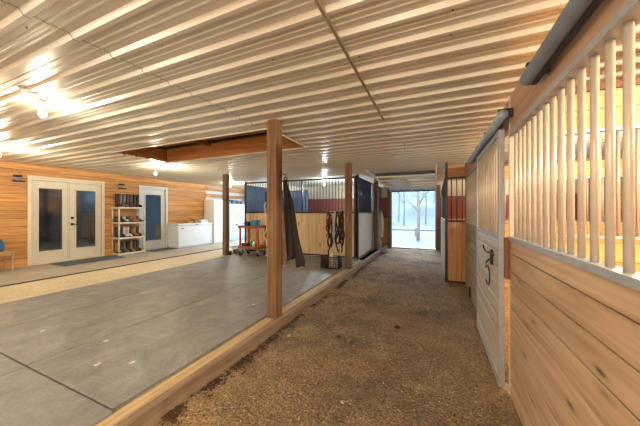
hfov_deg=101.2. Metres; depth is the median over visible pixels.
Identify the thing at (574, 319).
enclosure
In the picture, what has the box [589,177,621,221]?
wall
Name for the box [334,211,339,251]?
halter
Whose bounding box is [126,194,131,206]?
boot
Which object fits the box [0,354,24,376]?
rubber mat
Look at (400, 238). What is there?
ground
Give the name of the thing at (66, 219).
door
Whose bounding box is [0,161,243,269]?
wall
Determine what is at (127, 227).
boot
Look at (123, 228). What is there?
boot
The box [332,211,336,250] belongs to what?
halter
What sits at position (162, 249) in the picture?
doormat
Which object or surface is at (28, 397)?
rubber mat
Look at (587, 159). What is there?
divider
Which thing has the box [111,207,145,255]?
shelf
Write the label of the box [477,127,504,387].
door
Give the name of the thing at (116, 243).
boot
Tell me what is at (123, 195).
boot
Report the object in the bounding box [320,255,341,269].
wire crate
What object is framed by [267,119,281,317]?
support post
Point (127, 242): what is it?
boot
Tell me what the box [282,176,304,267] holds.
coat
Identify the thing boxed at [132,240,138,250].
boot
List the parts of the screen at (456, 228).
board panel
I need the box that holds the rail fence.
[392,228,434,235]
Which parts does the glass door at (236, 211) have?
door, door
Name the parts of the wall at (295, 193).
panel, panel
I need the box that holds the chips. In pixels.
[161,250,508,425]
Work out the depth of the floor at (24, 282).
5.68 m
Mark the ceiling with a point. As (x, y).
(107, 76)
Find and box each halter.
[326,211,330,236]
[327,214,332,255]
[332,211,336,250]
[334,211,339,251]
[338,211,342,251]
[340,211,344,247]
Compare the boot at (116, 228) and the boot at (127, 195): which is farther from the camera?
the boot at (127, 195)
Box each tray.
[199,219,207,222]
[238,225,265,227]
[238,245,266,249]
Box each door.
[27,175,104,265]
[138,185,167,249]
[365,165,436,248]
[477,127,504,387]
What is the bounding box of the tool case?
[250,220,260,225]
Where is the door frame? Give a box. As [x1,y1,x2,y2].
[387,185,439,249]
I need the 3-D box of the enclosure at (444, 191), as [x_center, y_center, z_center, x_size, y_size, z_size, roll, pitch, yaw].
[3.467,0.225,7.433,0.072,2.410,4.800,0,0,24]
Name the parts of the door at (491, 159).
handle, board panel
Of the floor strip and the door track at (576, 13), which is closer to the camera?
the door track at (576, 13)
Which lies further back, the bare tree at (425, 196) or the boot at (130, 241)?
the bare tree at (425, 196)
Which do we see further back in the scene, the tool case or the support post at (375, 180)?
the support post at (375, 180)
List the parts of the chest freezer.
lid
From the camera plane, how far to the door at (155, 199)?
9.13 m
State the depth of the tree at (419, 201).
13.45 m
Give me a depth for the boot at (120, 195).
7.95 m
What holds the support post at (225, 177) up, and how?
on the floor at (24, 282)
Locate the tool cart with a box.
[236,223,266,256]
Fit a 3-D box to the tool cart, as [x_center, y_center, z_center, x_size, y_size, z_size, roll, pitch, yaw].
[-2.048,0.818,7.873,0.842,0.942,0.498,0,0,24]
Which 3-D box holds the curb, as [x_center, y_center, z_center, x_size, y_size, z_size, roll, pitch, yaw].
[0.208,1.375,4.987,0.206,0.170,11.700,0,0,24]
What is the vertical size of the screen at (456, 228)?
2.370 m
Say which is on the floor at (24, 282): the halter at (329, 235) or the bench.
the bench
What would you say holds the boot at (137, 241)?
on the shelf
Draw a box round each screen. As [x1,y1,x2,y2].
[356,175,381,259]
[448,163,466,283]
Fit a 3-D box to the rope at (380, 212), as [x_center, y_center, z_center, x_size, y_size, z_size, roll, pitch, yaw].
[2.126,0.646,9.242,0.222,1.376,0.144,0,0,24]
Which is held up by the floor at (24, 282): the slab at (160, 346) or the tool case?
the slab at (160, 346)
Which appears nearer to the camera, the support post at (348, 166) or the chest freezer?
the support post at (348, 166)
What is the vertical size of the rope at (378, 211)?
1.388 m
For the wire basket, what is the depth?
8.10 m
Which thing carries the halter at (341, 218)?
hanging from the support post at (348, 166)
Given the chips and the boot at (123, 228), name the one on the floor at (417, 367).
the chips
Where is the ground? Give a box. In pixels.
[392,191,434,247]
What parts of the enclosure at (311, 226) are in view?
board panel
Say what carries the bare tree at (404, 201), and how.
on the ground
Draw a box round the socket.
[29,95,45,110]
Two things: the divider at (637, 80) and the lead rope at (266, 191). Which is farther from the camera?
the lead rope at (266, 191)
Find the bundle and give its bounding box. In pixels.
[329,253,333,267]
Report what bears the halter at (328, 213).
hanging from the rail
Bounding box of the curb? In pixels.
[95,245,387,425]
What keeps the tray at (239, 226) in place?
on the tool cart
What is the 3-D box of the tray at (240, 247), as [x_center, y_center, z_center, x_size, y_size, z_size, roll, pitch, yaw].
[-2.001,1.035,7.853,0.740,0.070,0.470,0,0,24]
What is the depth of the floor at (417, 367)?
2.39 m
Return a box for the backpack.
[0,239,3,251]
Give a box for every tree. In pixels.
[394,192,415,225]
[397,192,405,220]
[402,191,428,239]
[419,191,426,223]
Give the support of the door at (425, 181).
in the wall at (318, 192)
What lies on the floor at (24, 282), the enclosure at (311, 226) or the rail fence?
the enclosure at (311, 226)
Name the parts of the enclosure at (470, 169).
rail, board panel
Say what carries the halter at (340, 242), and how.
hanging from the rail
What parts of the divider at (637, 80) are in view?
rail, board panel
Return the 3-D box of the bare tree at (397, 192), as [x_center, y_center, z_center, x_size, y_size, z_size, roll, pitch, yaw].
[8.777,-3.275,28.641,4.107,8.452,3.873,0,0,-18]
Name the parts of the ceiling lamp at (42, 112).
bulb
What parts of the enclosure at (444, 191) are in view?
board panel, post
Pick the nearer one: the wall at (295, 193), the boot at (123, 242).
the boot at (123, 242)
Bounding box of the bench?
[0,250,17,270]
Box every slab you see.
[0,255,316,366]
[27,256,357,410]
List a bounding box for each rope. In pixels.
[263,191,266,255]
[378,211,379,248]
[379,211,383,248]
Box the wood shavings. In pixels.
[181,251,505,425]
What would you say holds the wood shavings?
on the floor at (417, 367)
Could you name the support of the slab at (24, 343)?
on the floor at (24, 282)
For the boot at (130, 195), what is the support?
on the shelf
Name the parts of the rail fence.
rail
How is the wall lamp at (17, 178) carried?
attached to the wall at (185, 200)
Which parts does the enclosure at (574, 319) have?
rail, rail, board panel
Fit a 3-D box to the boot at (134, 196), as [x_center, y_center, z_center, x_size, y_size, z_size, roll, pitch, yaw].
[-5.835,-0.351,8.322,0.273,0.400,0.086,0,0,25]
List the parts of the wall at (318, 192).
cream panel, red panel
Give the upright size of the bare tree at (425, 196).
8.732 m
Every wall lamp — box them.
[12,175,25,181]
[118,184,125,188]
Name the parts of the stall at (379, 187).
stall screen, board panel, panel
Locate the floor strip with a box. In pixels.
[0,251,266,329]
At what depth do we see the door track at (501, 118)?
2.16 m
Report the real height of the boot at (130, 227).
0.310 m
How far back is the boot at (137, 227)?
8.40 m
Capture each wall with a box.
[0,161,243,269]
[247,185,307,211]
[282,178,588,249]
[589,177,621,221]
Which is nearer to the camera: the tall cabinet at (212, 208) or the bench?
the bench
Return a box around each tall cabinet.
[204,200,221,242]
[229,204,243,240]
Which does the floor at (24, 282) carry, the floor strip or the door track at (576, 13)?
the floor strip
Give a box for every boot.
[115,194,120,206]
[115,227,121,237]
[115,242,121,252]
[119,194,124,206]
[120,241,125,252]
[122,194,128,206]
[122,227,128,236]
[122,241,128,251]
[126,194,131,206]
[126,226,132,236]
[126,241,131,251]
[129,194,134,206]
[129,226,134,235]
[129,240,135,251]
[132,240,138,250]
[133,195,138,206]
[133,226,138,235]
[136,195,141,206]
[136,226,141,235]
[136,240,141,250]
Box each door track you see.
[468,108,512,163]
[519,0,602,85]
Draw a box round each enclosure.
[244,175,355,258]
[441,163,447,281]
[465,101,508,309]
[504,0,639,425]
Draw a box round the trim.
[110,127,307,162]
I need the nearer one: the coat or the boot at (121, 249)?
the coat
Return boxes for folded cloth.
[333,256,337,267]
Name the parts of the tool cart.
leg, leg, leg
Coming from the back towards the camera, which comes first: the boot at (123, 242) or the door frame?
the door frame
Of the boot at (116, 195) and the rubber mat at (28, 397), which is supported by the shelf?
the boot at (116, 195)
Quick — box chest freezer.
[168,222,212,247]
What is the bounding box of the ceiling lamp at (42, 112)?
[20,89,46,117]
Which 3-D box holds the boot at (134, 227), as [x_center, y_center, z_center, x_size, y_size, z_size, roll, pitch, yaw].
[-5.835,0.604,8.321,0.273,0.310,0.086,0,0,26]
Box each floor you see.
[0,239,382,411]
[154,248,522,425]
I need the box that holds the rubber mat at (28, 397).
[0,367,113,425]
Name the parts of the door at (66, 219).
glass pane, glass pane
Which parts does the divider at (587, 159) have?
rail, board panel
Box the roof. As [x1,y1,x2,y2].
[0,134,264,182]
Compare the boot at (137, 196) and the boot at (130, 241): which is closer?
the boot at (130, 241)
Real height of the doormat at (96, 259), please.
0.012 m
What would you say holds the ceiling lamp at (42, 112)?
attached to the ceiling
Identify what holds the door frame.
attached to the wall at (318, 192)
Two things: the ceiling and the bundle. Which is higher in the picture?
the ceiling
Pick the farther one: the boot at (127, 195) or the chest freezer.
the chest freezer
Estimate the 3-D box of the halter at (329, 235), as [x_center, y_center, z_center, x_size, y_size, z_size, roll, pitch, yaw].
[0.242,0.540,6.227,0.142,0.991,0.085,0,0,24]
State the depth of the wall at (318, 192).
10.52 m
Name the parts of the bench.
leg, seat, leg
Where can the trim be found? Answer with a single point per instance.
(205, 147)
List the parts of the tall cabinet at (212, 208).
door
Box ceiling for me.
[0,0,639,189]
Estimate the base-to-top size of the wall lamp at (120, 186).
0.150 m
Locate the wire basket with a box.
[232,246,244,253]
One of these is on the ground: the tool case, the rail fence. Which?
the rail fence
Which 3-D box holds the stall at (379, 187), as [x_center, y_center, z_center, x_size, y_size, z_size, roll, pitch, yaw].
[1.731,0.185,8.966,0.160,2.450,3.550,0,0,24]
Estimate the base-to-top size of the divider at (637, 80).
2.340 m
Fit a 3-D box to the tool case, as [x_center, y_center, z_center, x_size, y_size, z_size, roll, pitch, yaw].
[-1.922,0.350,7.834,0.226,0.208,0.206,0,0,24]
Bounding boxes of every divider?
[505,156,621,287]
[542,77,639,272]
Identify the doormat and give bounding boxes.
[50,255,124,265]
[147,248,177,251]
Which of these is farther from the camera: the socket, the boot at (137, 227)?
the boot at (137, 227)
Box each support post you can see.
[222,174,228,254]
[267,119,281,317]
[345,163,351,267]
[374,179,377,249]
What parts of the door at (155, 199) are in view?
glass pane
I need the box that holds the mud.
[40,304,253,365]

